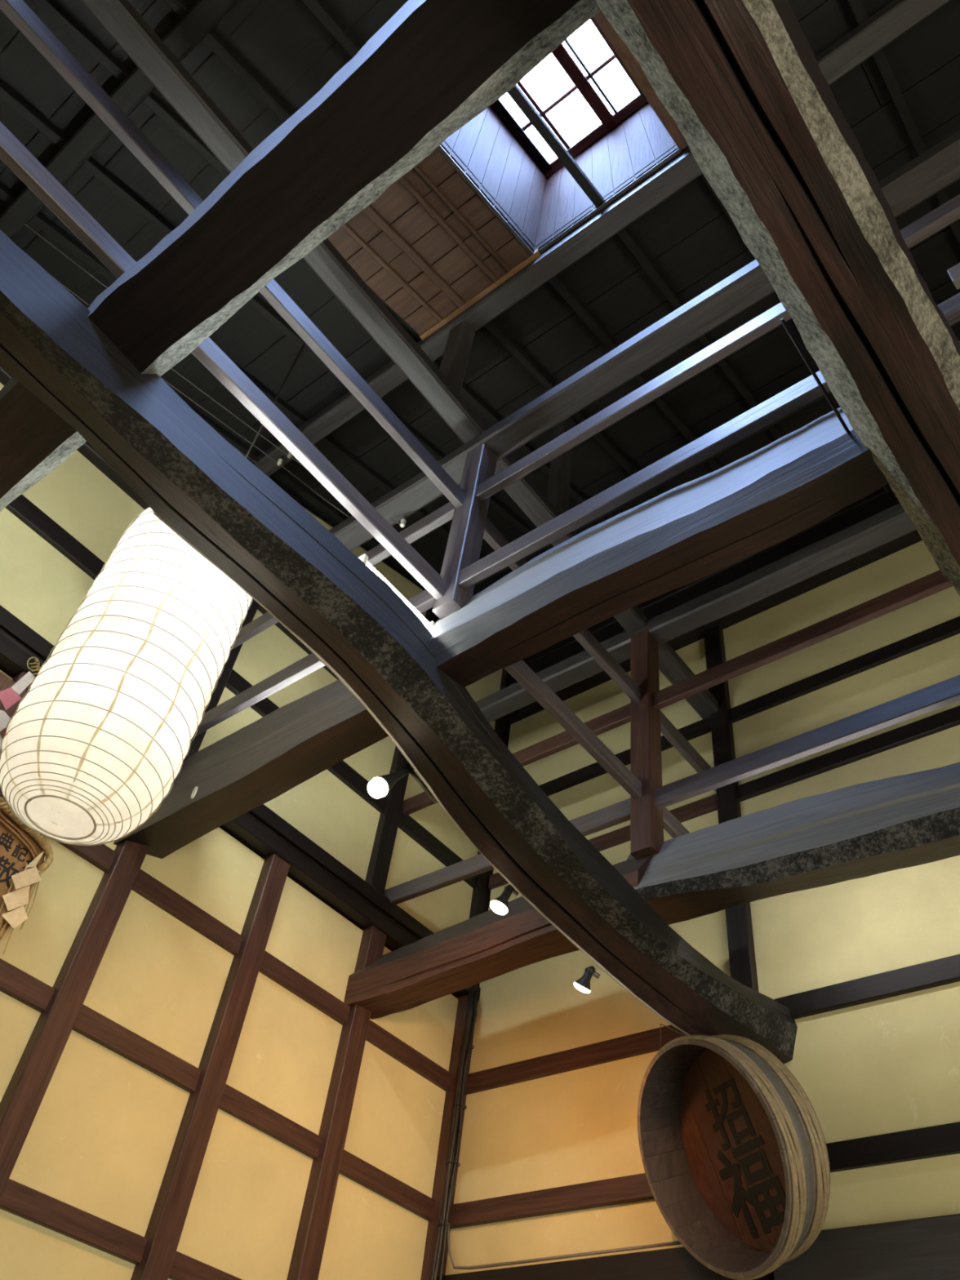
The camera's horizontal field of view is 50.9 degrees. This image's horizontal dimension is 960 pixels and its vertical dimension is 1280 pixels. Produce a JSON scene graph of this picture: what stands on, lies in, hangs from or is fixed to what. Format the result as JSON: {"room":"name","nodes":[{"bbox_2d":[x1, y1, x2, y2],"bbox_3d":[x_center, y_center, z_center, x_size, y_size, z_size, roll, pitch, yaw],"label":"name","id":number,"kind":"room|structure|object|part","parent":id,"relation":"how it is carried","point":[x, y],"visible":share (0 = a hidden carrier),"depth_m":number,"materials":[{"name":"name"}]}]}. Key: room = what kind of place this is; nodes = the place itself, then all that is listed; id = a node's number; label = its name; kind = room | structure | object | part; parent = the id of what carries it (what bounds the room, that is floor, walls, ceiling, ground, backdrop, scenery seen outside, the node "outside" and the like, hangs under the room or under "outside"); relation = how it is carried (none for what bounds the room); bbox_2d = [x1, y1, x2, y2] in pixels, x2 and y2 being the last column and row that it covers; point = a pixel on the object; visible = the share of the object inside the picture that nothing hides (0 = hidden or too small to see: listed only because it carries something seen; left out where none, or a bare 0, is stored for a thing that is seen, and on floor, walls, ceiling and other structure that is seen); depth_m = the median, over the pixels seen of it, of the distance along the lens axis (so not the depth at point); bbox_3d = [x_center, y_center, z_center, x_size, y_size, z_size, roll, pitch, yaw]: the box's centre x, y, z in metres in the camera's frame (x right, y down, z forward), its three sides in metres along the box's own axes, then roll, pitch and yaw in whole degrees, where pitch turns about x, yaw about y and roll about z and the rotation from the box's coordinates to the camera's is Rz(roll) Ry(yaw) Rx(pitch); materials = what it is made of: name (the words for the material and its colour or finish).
{"room":"traditional japanese house","nodes":[
{"label":"traditional japanese house","id":0,"kind":"room"},
{"bbox_2d":[0,366,513,1279],"bbox_3d":[-2.931,0.286,4.641,0.350,8.954,9.330,-27,-57,29],"label":"wall","id":1,"kind":"structure","parent":0,"point":[190,1089],"depth_m":5.58,"materials":[{"name":"paint"}]},
{"bbox_3d":[-2.752,0.155,4.944,0.050,0.543,0.788,-27,-57,29],"label":"plaster panel","id":2,"kind":"part","parent":1,"relation":"part of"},
{"bbox_3d":[-2.688,1.947,3.505,0.150,5.100,0.140,-27,-57,29],"label":"post","id":3,"kind":"part","parent":1,"relation":"part of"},
{"bbox_2d":[0,657,40,753],"bbox_3d":[-2.379,0.346,5.019,0.127,0.698,0.250,-27,-57,29],"label":"charm","id":4,"kind":"object","parent":1,"relation":"hanging from","point":[11,692],"visible":0.73,"depth_m":5.09,"materials":[{"name":"pink paper"}]},
{"bbox_3d":[-2.313,0.123,5.223,0.006,0.086,0.066,-27,-57,29],"label":"gold cord","id":5,"kind":"part","parent":4,"relation":"part of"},
{"bbox_3d":[-2.288,0.166,5.217,0.035,0.112,0.116,-27,-57,29],"label":"gold cord","id":6,"kind":"part","parent":4,"relation":"part of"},
{"bbox_3d":[-2.350,1.740,4.294,0.050,0.683,0.788,-27,-57,29],"label":"plaster panel","id":7,"kind":"part","parent":1,"relation":"part of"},
{"bbox_2d":[0,796,53,940],"bbox_3d":[-2.337,1.001,4.578,0.098,0.820,0.711,-27,-57,29],"label":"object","id":8,"kind":"object","parent":1,"relation":"attached to","point":[20,845],"visible":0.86,"depth_m":4.80,"materials":[{"name":"wicker"}]},
{"bbox_2d":[0,851,44,954],"bbox_3d":[-2.128,1.220,4.615,0.051,0.631,0.163,-27,-57,29],"label":"paper streamer","id":9,"kind":"object","parent":8,"relation":"hanging from","point":[20,897],"visible":1,"depth_m":4.64,"materials":[{"name":"paper"}]},
{"bbox_3d":[-2.296,1.467,4.575,0.088,0.115,0.790,-27,-57,29],"label":"rail","id":10,"kind":"part","parent":1,"relation":"part of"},
{"bbox_3d":[-2.355,-0.124,5.812,0.050,0.653,1.728,-27,-57,29],"label":"plaster panel","id":11,"kind":"part","parent":1,"relation":"part of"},
{"bbox_2d":[0,298,95,511],"bbox_3d":[-2.221,-0.728,4.436,2.100,0.481,0.359,-27,-57,29],"label":"cross beam","id":12,"kind":"structure","parent":1,"relation":"attached to","point":[35,440],"depth_m":4.02,"materials":[{"name":"brown wood"}]},
{"bbox_3d":[-2.264,1.210,4.867,0.050,0.673,0.788,-27,-57,29],"label":"plaster panel","id":13,"kind":"part","parent":1,"relation":"part of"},
{"bbox_3d":[-2.301,-0.393,6.090,0.090,0.135,1.730,-27,-57,29],"label":"rail","id":14,"kind":"part","parent":1,"relation":"part of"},
{"bbox_3d":[-2.208,0.940,5.143,0.092,0.115,0.790,-27,-57,29],"label":"rail","id":15,"kind":"part","parent":1,"relation":"part of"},
{"bbox_3d":[-1.868,2.845,4.164,0.050,0.698,0.793,-27,-57,29],"label":"plaster panel","id":16,"kind":"part","parent":1,"relation":"part of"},
{"bbox_3d":[-1.813,2.571,4.447,0.089,0.105,0.795,-27,-57,29],"label":"rail","id":17,"kind":"part","parent":1,"relation":"part of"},
{"bbox_3d":[-2.122,2.520,3.950,0.150,5.100,0.140,-27,-57,29],"label":"post","id":18,"kind":"part","parent":1,"relation":"part of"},
{"bbox_3d":[-2.270,-0.647,6.378,0.050,0.643,1.728,-27,-57,29],"label":"plaster panel","id":19,"kind":"part","parent":1,"relation":"part of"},
{"bbox_3d":[-1.782,2.314,4.739,0.050,0.683,0.793,-27,-57,29],"label":"plaster panel","id":20,"kind":"part","parent":1,"relation":"part of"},
{"bbox_3d":[-2.185,0.727,5.388,0.050,0.543,0.788,-27,-57,29],"label":"plaster panel","id":21,"kind":"part","parent":1,"relation":"part of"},
{"bbox_3d":[-1.727,2.041,5.020,0.090,0.115,0.795,-27,-57,29],"label":"rail","id":22,"kind":"part","parent":1,"relation":"part of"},
{"bbox_3d":[-1.696,1.784,5.312,0.050,0.673,0.793,-27,-57,29],"label":"plaster panel","id":23,"kind":"part","parent":1,"relation":"part of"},
{"bbox_3d":[-1.643,1.516,5.590,0.086,0.115,0.795,-27,-57,29],"label":"rail","id":24,"kind":"part","parent":1,"relation":"part of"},
{"bbox_3d":[-1.617,1.302,5.834,0.050,0.543,0.793,-27,-57,29],"label":"plaster panel","id":25,"kind":"part","parent":1,"relation":"part of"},
{"bbox_3d":[-1.250,3.141,4.889,0.089,0.105,0.775,-27,-57,29],"label":"rail","id":26,"kind":"part","parent":1,"relation":"part of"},
{"bbox_3d":[-1.552,3.096,4.396,0.150,5.100,0.140,-27,-57,29],"label":"post","id":27,"kind":"part","parent":1,"relation":"part of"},
{"bbox_3d":[-2.749,-0.283,5.090,0.028,0.024,8.980,-27,-57,29],"label":"moulding","id":28,"kind":"part","parent":1,"relation":"part of","materials":[{"name":"wood"}]},
{"bbox_3d":[-1.219,2.884,5.181,0.050,0.683,0.773,-27,-57,29],"label":"plaster panel","id":29,"kind":"part","parent":1,"relation":"part of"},
{"bbox_3d":[-1.647,-0.223,6.983,0.130,2.643,0.160,-27,-57,29],"label":"post","id":30,"kind":"part","parent":1,"relation":"part of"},
{"bbox_2d":[113,679,388,858],"bbox_3d":[-1.060,0.577,5.260,2.120,0.706,0.355,-27,-57,29],"label":"cross beam","id":31,"kind":"structure","parent":1,"relation":"attached to","point":[263,760],"depth_m":5.09,"materials":[{"name":"brown wood"}]},
{"bbox_2d":[191,786,198,798],"bbox_3d":[-1.452,0.775,5.127,0.034,0.080,0.009,-27,-57,29],"label":"insulator","id":32,"kind":"object","parent":31,"relation":"attached to","point":[195,789],"visible":1,"depth_m":5.12,"materials":[{"name":"white ceramic"}]},
{"bbox_3d":[-1.164,2.611,5.463,0.088,0.115,0.775,-27,-57,29],"label":"rail","id":33,"kind":"part","parent":1,"relation":"part of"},
{"bbox_3d":[-1.133,2.354,5.754,0.050,0.673,0.773,-27,-57,29],"label":"plaster panel","id":34,"kind":"part","parent":1,"relation":"part of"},
{"bbox_3d":[-1.250,0.994,6.679,0.050,0.653,1.558,-27,-57,29],"label":"plaster panel","id":35,"kind":"part","parent":1,"relation":"part of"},
{"bbox_3d":[-1.078,2.085,6.031,0.091,0.115,0.775,-27,-57,29],"label":"rail","id":36,"kind":"part","parent":1,"relation":"part of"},
{"bbox_3d":[-1.196,0.725,6.957,0.090,0.135,1.560,-27,-57,29],"label":"rail","id":37,"kind":"part","parent":1,"relation":"part of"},
{"bbox_3d":[-1.165,0.471,7.245,0.050,0.643,1.558,-27,-57,29],"label":"plaster panel","id":38,"kind":"part","parent":1,"relation":"part of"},
{"bbox_3d":[-1.054,1.871,6.276,0.050,0.543,0.773,-27,-57,29],"label":"plaster panel","id":39,"kind":"part","parent":1,"relation":"part of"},
{"bbox_3d":[-0.995,3.659,4.833,0.150,5.100,0.140,-27,-57,29],"label":"post","id":40,"kind":"part","parent":1,"relation":"part of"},
{"bbox_3d":[-1.026,-0.384,8.170,0.050,1.460,1.550,-27,-57,29],"label":"plaster panel","id":41,"kind":"part","parent":1,"relation":"part of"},
{"bbox_3d":[-0.632,3.477,5.641,0.050,0.683,0.868,-27,-57,29],"label":"plaster panel","id":42,"kind":"part","parent":1,"relation":"part of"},
{"bbox_3d":[-0.578,3.205,5.923,0.088,0.115,0.870,-27,-57,29],"label":"rail","id":43,"kind":"part","parent":1,"relation":"part of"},
{"bbox_3d":[-0.546,2.947,6.214,0.050,0.673,0.868,-27,-57,29],"label":"plaster panel","id":44,"kind":"part","parent":1,"relation":"part of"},
{"bbox_3d":[-0.575,0.680,7.973,0.130,3.104,0.140,-27,-57,29],"label":"post","id":45,"kind":"part","parent":1,"relation":"part of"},
{"bbox_3d":[-0.491,2.678,6.491,0.091,0.115,0.870,-27,-57,29],"label":"rail","id":46,"kind":"part","parent":1,"relation":"part of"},
{"bbox_3d":[-0.468,2.465,6.736,0.050,0.543,0.868,-27,-57,29],"label":"plaster panel","id":47,"kind":"part","parent":1,"relation":"part of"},
{"bbox_3d":[-0.397,1.856,7.348,0.050,0.653,0.948,-27,-57,29],"label":"plaster panel","id":48,"kind":"part","parent":1,"relation":"part of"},
{"bbox_3d":[-0.343,1.587,7.625,0.090,0.135,0.950,-27,-57,29],"label":"rail","id":49,"kind":"part","parent":1,"relation":"part of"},
{"bbox_3d":[-0.312,1.333,7.914,0.050,0.643,0.948,-27,-57,29],"label":"plaster panel","id":50,"kind":"part","parent":1,"relation":"part of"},
{"bbox_3d":[-0.373,4.288,5.321,0.150,5.100,0.160,-27,-57,29],"label":"post","id":51,"kind":"part","parent":1,"relation":"part of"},
{"bbox_3d":[-0.157,0.380,8.945,0.050,1.751,0.940,-27,-57,29],"label":"plaster panel","id":52,"kind":"part","parent":1,"relation":"part of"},
{"bbox_3d":[0.112,1.261,8.606,0.130,3.396,0.160,-27,-57,29],"label":"post","id":53,"kind":"part","parent":1,"relation":"part of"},
{"bbox_2d":[343,854,653,1019],"bbox_3d":[0.076,1.781,6.003,2.220,0.525,0.341,-27,-57,29],"label":"cross beam","id":54,"kind":"structure","parent":1,"relation":"attached to","point":[489,944],"depth_m":5.93,"materials":[{"name":"brown wood"}]},
{"bbox_2d":[630,629,663,859],"bbox_3d":[1.034,0.601,6.292,0.142,1.800,0.141,-27,-57,29],"label":"post","id":55,"kind":"object","parent":54,"relation":"on","point":[646,824],"visible":0.86,"depth_m":6.15,"materials":[{"name":"wood"}]},
{"bbox_2d":[401,569,952,815],"bbox_3d":[2.019,-0.063,5.893,6.620,0.130,0.052,-27,-57,29],"label":"rail","id":56,"kind":"object","parent":55,"relation":"attached to","point":[931,584],"visible":0.65,"depth_m":6.10,"materials":[{"name":"wood"}]},
{"bbox_2d":[192,292,959,737],"bbox_3d":[0.828,-0.766,4.497,6.570,0.117,0.052,-27,-57,29],"label":"railing beam","id":57,"kind":"structure","parent":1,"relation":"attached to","point":[802,393],"depth_m":4.62,"materials":[{"name":"wood"}]},
{"bbox_2d":[946,262,959,288],"bbox_3d":[2.526,-1.752,3.495,1.770,0.100,0.045,-27,-57,29],"label":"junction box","id":58,"kind":"object","parent":57,"relation":"attached to","point":[953,272],"visible":1,"depth_m":3.89,"materials":[{"name":"metal"}]},
{"bbox_2d":[229,194,959,650],"bbox_3d":[0.913,-1.282,5.055,6.570,0.118,0.052,-27,-57,29],"label":"rail","id":59,"kind":"object","parent":1,"relation":"attached to","point":[948,213],"visible":0.67,"depth_m":5.12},
{"bbox_2d":[253,129,959,605],"bbox_3d":[0.990,-1.628,5.464,6.570,0.124,0.175,-27,-57,29],"label":"tie beam","id":60,"kind":"structure","parent":1,"relation":"attached to","point":[937,168],"depth_m":5.50,"materials":[{"name":"wood"}]},
{"bbox_2d":[400,515,406,527],"bbox_3d":[-0.480,-0.750,6.342,0.035,0.115,0.036,-27,-57,29],"label":"insulator","id":61,"kind":"object","parent":60,"relation":"attached to","point":[403,521],"visible":1,"depth_m":6.32,"materials":[{"name":"white ceramic"}]},
{"bbox_2d":[49,274,399,524],"bbox_3d":[-1.789,-1.487,6.519,2.762,1.037,0.729,28,-50,-17],"label":"wire","id":62,"kind":"object","parent":61,"relation":"attached to","point":[50,274],"visible":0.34,"depth_m":6.83,"materials":[{"name":"metal"}]},
{"bbox_3d":[-0.629,-0.675,6.434,0.035,0.115,0.036,-27,-57,29],"label":"insulator","id":63,"kind":"object","parent":60,"relation":"attached to","visible":0},
{"bbox_2d":[160,377,350,517],"bbox_3d":[-1.901,-1.447,6.574,2.740,1.036,0.670,30,-50,-18],"label":"wire","id":64,"kind":"object","parent":63,"relation":"attached to","point":[161,377],"visible":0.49,"depth_m":6.98,"materials":[{"name":"metal"}]},
{"bbox_2d":[383,675,959,905],"bbox_3d":[1.932,0.470,5.316,6.620,0.135,0.053,-27,-57,29],"label":"rail","id":65,"kind":"object","parent":1,"relation":"attached to","point":[945,692],"visible":0.71,"depth_m":5.57,"materials":[{"name":"wood"}]},
{"bbox_2d":[475,502,915,722],"bbox_3d":[2.106,-0.505,6.395,6.620,0.150,0.165,-27,-57,29],"label":"tie beam","id":66,"kind":"structure","parent":1,"relation":"attached to","point":[886,526],"depth_m":6.62,"materials":[{"name":"wood"}]},
{"bbox_2d":[0,0,959,595],"bbox_3d":[0.976,-3.750,4.730,9.600,2.704,9.500,-27,-57,29],"label":"ceiling","id":67,"kind":"structure","parent":0,"point":[428,244],"depth_m":6.36,"materials":[{"name":"wood"}]},
{"bbox_2d":[0,0,239,240],"bbox_3d":[0.357,-4.024,3.988,9.030,0.135,0.126,-27,-57,29],"label":"roof purlin","id":68,"kind":"structure","parent":67,"relation":"attached to","point":[204,15],"depth_m":5.40,"materials":[{"name":"wood"}]},
{"bbox_2d":[0,342,305,845],"bbox_3d":[-1.359,-0.703,5.289,0.679,4.080,0.679,12,-47,-3],"label":"paper lantern","id":69,"kind":"object","parent":67,"relation":"hanging from","point":[104,731],"visible":0.84,"depth_m":4.00,"materials":[{"name":"white"}]},
{"bbox_3d":[-1.484,0.063,4.460,0.677,1.800,0.674,-27,-57,29],"label":"lamp shade","id":70,"kind":"part","parent":69,"relation":"part of","materials":[{"name":"white paper"}]},
{"bbox_3d":[-1.274,-1.227,5.856,0.010,2.526,0.012,-27,-57,29],"label":"cord","id":71,"kind":"part","parent":69,"relation":"part of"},
{"bbox_2d":[436,10,688,255],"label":"window","id":72,"kind":"structure","parent":67,"relation":"attached to","point":[540,196],"depth_m":6.54,"materials":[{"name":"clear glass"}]},
{"bbox_3d":[0.819,-3.572,7.112,0.890,0.060,0.070,-27,-57,29],"label":"sash rail","id":73,"kind":"part","parent":72,"relation":"part of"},
{"bbox_2d":[250,0,951,476],"bbox_3d":[1.773,-3.051,5.474,9.030,0.142,0.175,-27,-57,29],"label":"roof purlin","id":74,"kind":"structure","parent":67,"relation":"attached to","point":[897,17],"depth_m":6.15,"materials":[{"name":"wood"}]},
{"bbox_2d":[24,223,193,355],"bbox_3d":[-1.952,-1.943,6.546,0.007,0.577,2.102,-27,-57,29],"label":"wire","id":75,"kind":"object","parent":74,"relation":"attached to","point":[25,224],"visible":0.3,"depth_m":6.00,"materials":[{"name":"metal"}]},
{"bbox_2d":[235,448,260,465],"bbox_3d":[-2.311,-1.761,6.769,0.007,0.577,2.102,-27,-57,29],"label":"wire","id":76,"kind":"object","parent":74,"relation":"attached to","point":[236,448],"visible":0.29,"depth_m":7.41,"materials":[{"name":"metal"}]},
{"bbox_2d":[276,455,283,466],"bbox_3d":[-1.462,-1.319,7.395,0.035,0.115,0.036,-27,-57,29],"label":"insulator","id":77,"kind":"object","parent":74,"relation":"attached to","point":[279,460],"visible":1,"depth_m":7.37,"materials":[{"name":"white ceramic"}]},
{"bbox_3d":[-1.465,-1.301,7.375,0.035,0.060,0.036,-27,-57,29],"label":"knob","id":78,"kind":"part","parent":77,"relation":"part of","materials":[{"name":"white ceramic"}]},
{"bbox_2d":[287,451,293,458],"bbox_3d":[-1.376,-1.363,7.342,0.035,0.115,0.036,-27,-57,29],"label":"insulator","id":79,"kind":"object","parent":74,"relation":"attached to","point":[290,454],"visible":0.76,"depth_m":7.30,"materials":[{"name":"white ceramic"}]},
{"bbox_2d":[474,320,959,586],"bbox_3d":[3.069,-2.142,6.820,9.030,0.155,0.135,-27,-57,29],"label":"roof purlin","id":80,"kind":"structure","parent":67,"relation":"attached to","point":[957,323],"depth_m":7.71,"materials":[{"name":"wood"}]},
{"bbox_2d":[437,483,959,1279],"bbox_3d":[3.400,1.256,4.586,9.155,8.954,0.380,-27,-57,29],"label":"wall","id":81,"kind":"structure","parent":0,"point":[866,970],"depth_m":6.02,"materials":[{"name":"paint"}]},
{"bbox_2d":[0,121,689,838],"bbox_3d":[-0.969,-1.033,4.431,0.053,0.126,8.200,-27,-57,29],"label":"railing beam","id":82,"kind":"structure","parent":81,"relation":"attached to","point":[13,153],"depth_m":4.52,"materials":[{"name":"wood"}]},
{"bbox_2d":[0,0,715,791],"bbox_3d":[-0.883,-1.563,5.004,0.053,0.135,8.200,-27,-57,29],"label":"railing beam","id":83,"kind":"structure","parent":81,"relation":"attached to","point":[18,11],"depth_m":4.97,"materials":[{"name":"wood"}]},
{"bbox_2d":[0,229,797,1063],"bbox_3d":[-0.661,-0.072,4.106,0.503,0.967,7.071,-28,-57,30],"label":"beam","id":84,"kind":"structure","parent":81,"relation":"attached to","point":[184,469],"depth_m":4.24,"materials":[{"name":"black wood"}]},
{"bbox_2d":[87,0,600,376],"bbox_3d":[-0.482,-1.614,3.356,2.360,0.488,0.362,-27,-57,29],"label":"cross beam","id":85,"kind":"structure","parent":84,"relation":"on","point":[434,66],"depth_m":3.19,"materials":[{"name":"brown wood"}]},
{"bbox_2d":[358,554,435,630],"bbox_3d":[-0.399,-0.170,4.848,0.078,0.120,0.580,-27,-57,29],"label":"lamp","id":86,"kind":"object","parent":84,"relation":"on","point":[364,557],"visible":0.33,"depth_m":4.86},
{"bbox_2d":[153,511,689,1035],"bbox_3d":[-0.143,0.788,4.561,0.177,0.579,3.611,-31,-58,31],"label":"track","id":87,"kind":"object","parent":84,"relation":"attached to","point":[309,647],"visible":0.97,"depth_m":4.55,"materials":[{"name":"metal"}]},
{"bbox_2d":[367,763,437,803],"bbox_3d":[-0.334,0.659,4.565,0.359,0.278,0.093,31,-51,-19],"label":"spotlight","id":88,"kind":"object","parent":87,"relation":"attached to","point":[378,787],"visible":0.98,"depth_m":4.48,"materials":[{"name":"metal"}]},
{"bbox_3d":[-0.442,0.648,4.473,0.093,0.135,0.114,-27,-57,29],"label":"bulb","id":89,"kind":"part","parent":88,"relation":"part of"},
{"bbox_3d":[-0.265,0.669,4.652,0.180,0.127,0.020,29,-50,-17],"label":"stem","id":90,"kind":"part","parent":88,"relation":"part of","materials":[{"name":"metal"}]},
{"bbox_2d":[489,884,519,915],"bbox_3d":[0.112,1.244,4.849,0.117,0.154,0.104,-27,-57,29],"label":"spotlight","id":91,"kind":"object","parent":87,"relation":"attached to","point":[499,905],"visible":0.98,"depth_m":4.81,"materials":[{"name":"metal"}]},
{"bbox_3d":[0.093,1.273,4.824,0.088,0.073,0.092,-27,-57,29],"label":"bulb","id":92,"kind":"part","parent":91,"relation":"part of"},
{"bbox_3d":[0.163,1.218,4.879,0.053,0.042,0.020,9,-47,0],"label":"stem","id":93,"kind":"part","parent":91,"relation":"part of","materials":[{"name":"metal"}]},
{"bbox_2d":[573,965,599,993],"bbox_3d":[0.538,1.714,5.076,0.134,0.126,0.092,-27,-57,29],"label":"spotlight","id":94,"kind":"object","parent":87,"relation":"attached to","point":[583,984],"visible":1,"depth_m":5.06,"materials":[{"name":"metal"}]},
{"bbox_3d":[0.513,1.744,5.069,0.079,0.071,0.092,-27,-57,29],"label":"bulb","id":95,"kind":"part","parent":94,"relation":"part of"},
{"bbox_3d":[0.577,1.680,5.080,0.056,0.043,0.020,6,-47,3],"label":"stem","id":96,"kind":"part","parent":94,"relation":"part of","materials":[{"name":"metal"}]},
{"bbox_2d":[428,341,959,687],"bbox_3d":[1.532,-0.842,3.812,4.550,0.780,0.374,-27,-57,29],"label":"cross beam","id":97,"kind":"structure","parent":84,"relation":"on","point":[696,529],"depth_m":4.07,"materials":[{"name":"brown wood"}]},
{"bbox_2d":[432,442,497,619],"bbox_3d":[-0.064,-0.630,5.510,0.136,1.480,0.137,-27,-57,29],"label":"post","id":98,"kind":"object","parent":97,"relation":"on","point":[463,549],"visible":0.84,"depth_m":5.38,"materials":[{"name":"wood"}]},
{"bbox_2d":[636,1023,830,1279],"bbox_3d":[1.192,2.450,4.856,0.724,1.039,1.049,18,-47,-8],"label":"wooden tub","id":99,"kind":"object","parent":84,"relation":"hanging from","point":[734,1152],"visible":1,"depth_m":4.92,"materials":[{"name":"brown wood"}]},
{"bbox_3d":[1.144,2.694,5.168,0.336,0.675,0.181,23,-48,-13],"label":"board","id":100,"kind":"part","parent":99,"relation":"part of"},
{"bbox_3d":[1.223,2.578,5.049,0.406,0.826,0.181,23,-48,-13],"label":"board","id":101,"kind":"part","parent":99,"relation":"part of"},
{"bbox_3d":[1.302,2.462,4.930,0.414,0.843,0.181,23,-48,-13],"label":"board","id":102,"kind":"part","parent":99,"relation":"part of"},
{"bbox_3d":[1.381,2.346,4.811,0.406,0.825,0.181,23,-48,-13],"label":"board","id":103,"kind":"part","parent":99,"relation":"part of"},
{"bbox_2d":[626,761,959,924],"bbox_3d":[2.589,0.523,4.452,4.600,0.685,0.394,-27,-57,29],"label":"cross beam","id":104,"kind":"structure","parent":84,"relation":"on","point":[882,825],"depth_m":4.92,"materials":[{"name":"brown wood"}]},
{"bbox_2d":[80,0,718,719],"bbox_3d":[-0.806,-2.035,5.515,0.155,0.150,8.200,-27,-57,29],"label":"tie beam","id":105,"kind":"structure","parent":81,"relation":"attached to","point":[121,20],"depth_m":5.56,"materials":[{"name":"wood"}]},
{"bbox_2d":[439,320,475,394],"bbox_3d":[-0.159,-1.741,6.319,0.121,0.860,0.121,-27,-57,29],"label":"post","id":106,"kind":"object","parent":105,"relation":"on","point":[455,360],"visible":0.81,"depth_m":6.30,"materials":[{"name":"wood"}]},
{"bbox_2d":[546,417,574,514],"bbox_3d":[0.558,-1.166,7.003,0.111,1.360,0.112,-27,-57,29],"label":"post","id":107,"kind":"object","parent":105,"relation":"attached to","point":[558,488],"visible":0.49,"depth_m":6.89,"materials":[{"name":"wood"}]},
{"bbox_2d":[430,989,476,1279],"bbox_3d":[-0.212,3.517,5.955,0.090,3.102,0.094,15,-47,-5],"label":"cable bundle","id":108,"kind":"object","parent":81,"relation":"attached to","point":[452,1161],"visible":1,"depth_m":6.34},
{"bbox_3d":[0.615,3.118,5.642,2.000,0.125,0.090,-27,-57,29],"label":"rail","id":109,"kind":"part","parent":81,"relation":"part of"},
{"bbox_3d":[0.668,2.855,5.943,1.998,0.688,0.050,-27,-57,29],"label":"plaster panel","id":110,"kind":"part","parent":81,"relation":"part of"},
{"bbox_2d":[447,1222,680,1269],"bbox_3d":[0.446,3.248,5.529,1.648,0.257,0.029,-26,-56,29],"label":"cable","id":111,"kind":"object","parent":81,"relation":"on","point":[677,1242],"visible":0.9,"depth_m":5.45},
{"bbox_3d":[0.603,3.259,5.507,1.998,0.273,0.050,-27,-57,29],"label":"plaster panel","id":112,"kind":"part","parent":81,"relation":"part of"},
{"bbox_3d":[0.704,2.575,6.231,2.000,0.125,0.087,-27,-57,29],"label":"rail","id":113,"kind":"part","parent":81,"relation":"part of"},
{"bbox_3d":[0.549,3.467,5.250,2.000,0.405,0.115,-27,-57,29],"label":"rail","id":114,"kind":"part","parent":81,"relation":"part of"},
{"bbox_3d":[0.800,2.049,6.816,1.998,1.468,0.050,-27,-57,29],"label":"plaster panel","id":115,"kind":"part","parent":81,"relation":"part of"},
{"bbox_3d":[0.877,1.509,7.384,2.000,0.115,0.088,-27,-57,29],"label":"rail","id":116,"kind":"part","parent":81,"relation":"part of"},
{"bbox_3d":[0.925,1.275,7.653,1.998,0.613,0.050,-27,-57,29],"label":"plaster panel","id":117,"kind":"part","parent":81,"relation":"part of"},
{"bbox_3d":[1.021,0.686,8.290,1.998,0.908,0.050,-27,-57,29],"label":"plaster panel","id":118,"kind":"part","parent":81,"relation":"part of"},
{"bbox_3d":[0.956,1.020,7.910,2.000,0.120,0.092,-27,-57,29],"label":"rail","id":119,"kind":"part","parent":81,"relation":"part of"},
{"bbox_3d":[1.462,2.556,5.266,0.140,7.760,0.130,-27,-57,29],"label":"post","id":120,"kind":"part","parent":81,"relation":"part of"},
{"bbox_2d":[595,0,959,596],"bbox_3d":[1.008,-1.323,3.091,0.417,0.543,7.580,-27,-57,29],"label":"beam","id":121,"kind":"structure","parent":81,"relation":"attached to","point":[742,82],"depth_m":2.90,"materials":[{"name":"brown wood"}]},
{"bbox_2d":[780,318,888,491],"bbox_3d":[1.249,-0.802,3.531,0.022,0.060,0.851,-27,-57,29],"label":"cable","id":122,"kind":"object","parent":121,"relation":"attached to","point":[782,320],"visible":0.73,"depth_m":3.43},
{"bbox_3d":[2.668,-0.150,7.269,1.958,0.908,0.050,-27,-57,29],"label":"plaster panel","id":123,"kind":"part","parent":81,"relation":"part of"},
{"bbox_3d":[2.603,0.185,6.890,1.960,0.120,0.088,-27,-57,29],"label":"rail","id":124,"kind":"part","parent":81,"relation":"part of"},
{"bbox_3d":[2.572,0.439,6.633,1.958,0.613,0.050,-27,-57,29],"label":"plaster panel","id":125,"kind":"part","parent":81,"relation":"part of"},
{"bbox_3d":[2.523,0.672,6.362,1.960,0.115,0.091,-27,-57,29],"label":"rail","id":126,"kind":"part","parent":81,"relation":"part of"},
{"bbox_3d":[2.446,1.213,5.795,1.958,1.468,0.050,-27,-57,29],"label":"plaster panel","id":127,"kind":"part","parent":81,"relation":"part of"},
{"bbox_3d":[2.349,1.737,5.209,1.960,0.125,0.093,-27,-57,29],"label":"rail","id":128,"kind":"part","parent":81,"relation":"part of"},
{"bbox_3d":[2.315,2.019,4.923,1.958,0.688,0.050,-27,-57,29],"label":"plaster panel","id":129,"kind":"part","parent":81,"relation":"part of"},
{"bbox_3d":[2.196,2.631,4.229,1.960,0.405,0.115,-27,-57,29],"label":"rail","id":130,"kind":"part","parent":81,"relation":"part of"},
{"bbox_3d":[2.249,2.422,4.487,1.958,0.273,0.050,-27,-57,29],"label":"plaster panel","id":131,"kind":"part","parent":81,"relation":"part of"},
{"bbox_3d":[2.263,2.282,4.623,1.960,0.125,0.086,-27,-57,29],"label":"rail","id":132,"kind":"part","parent":81,"relation":"part of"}
]}

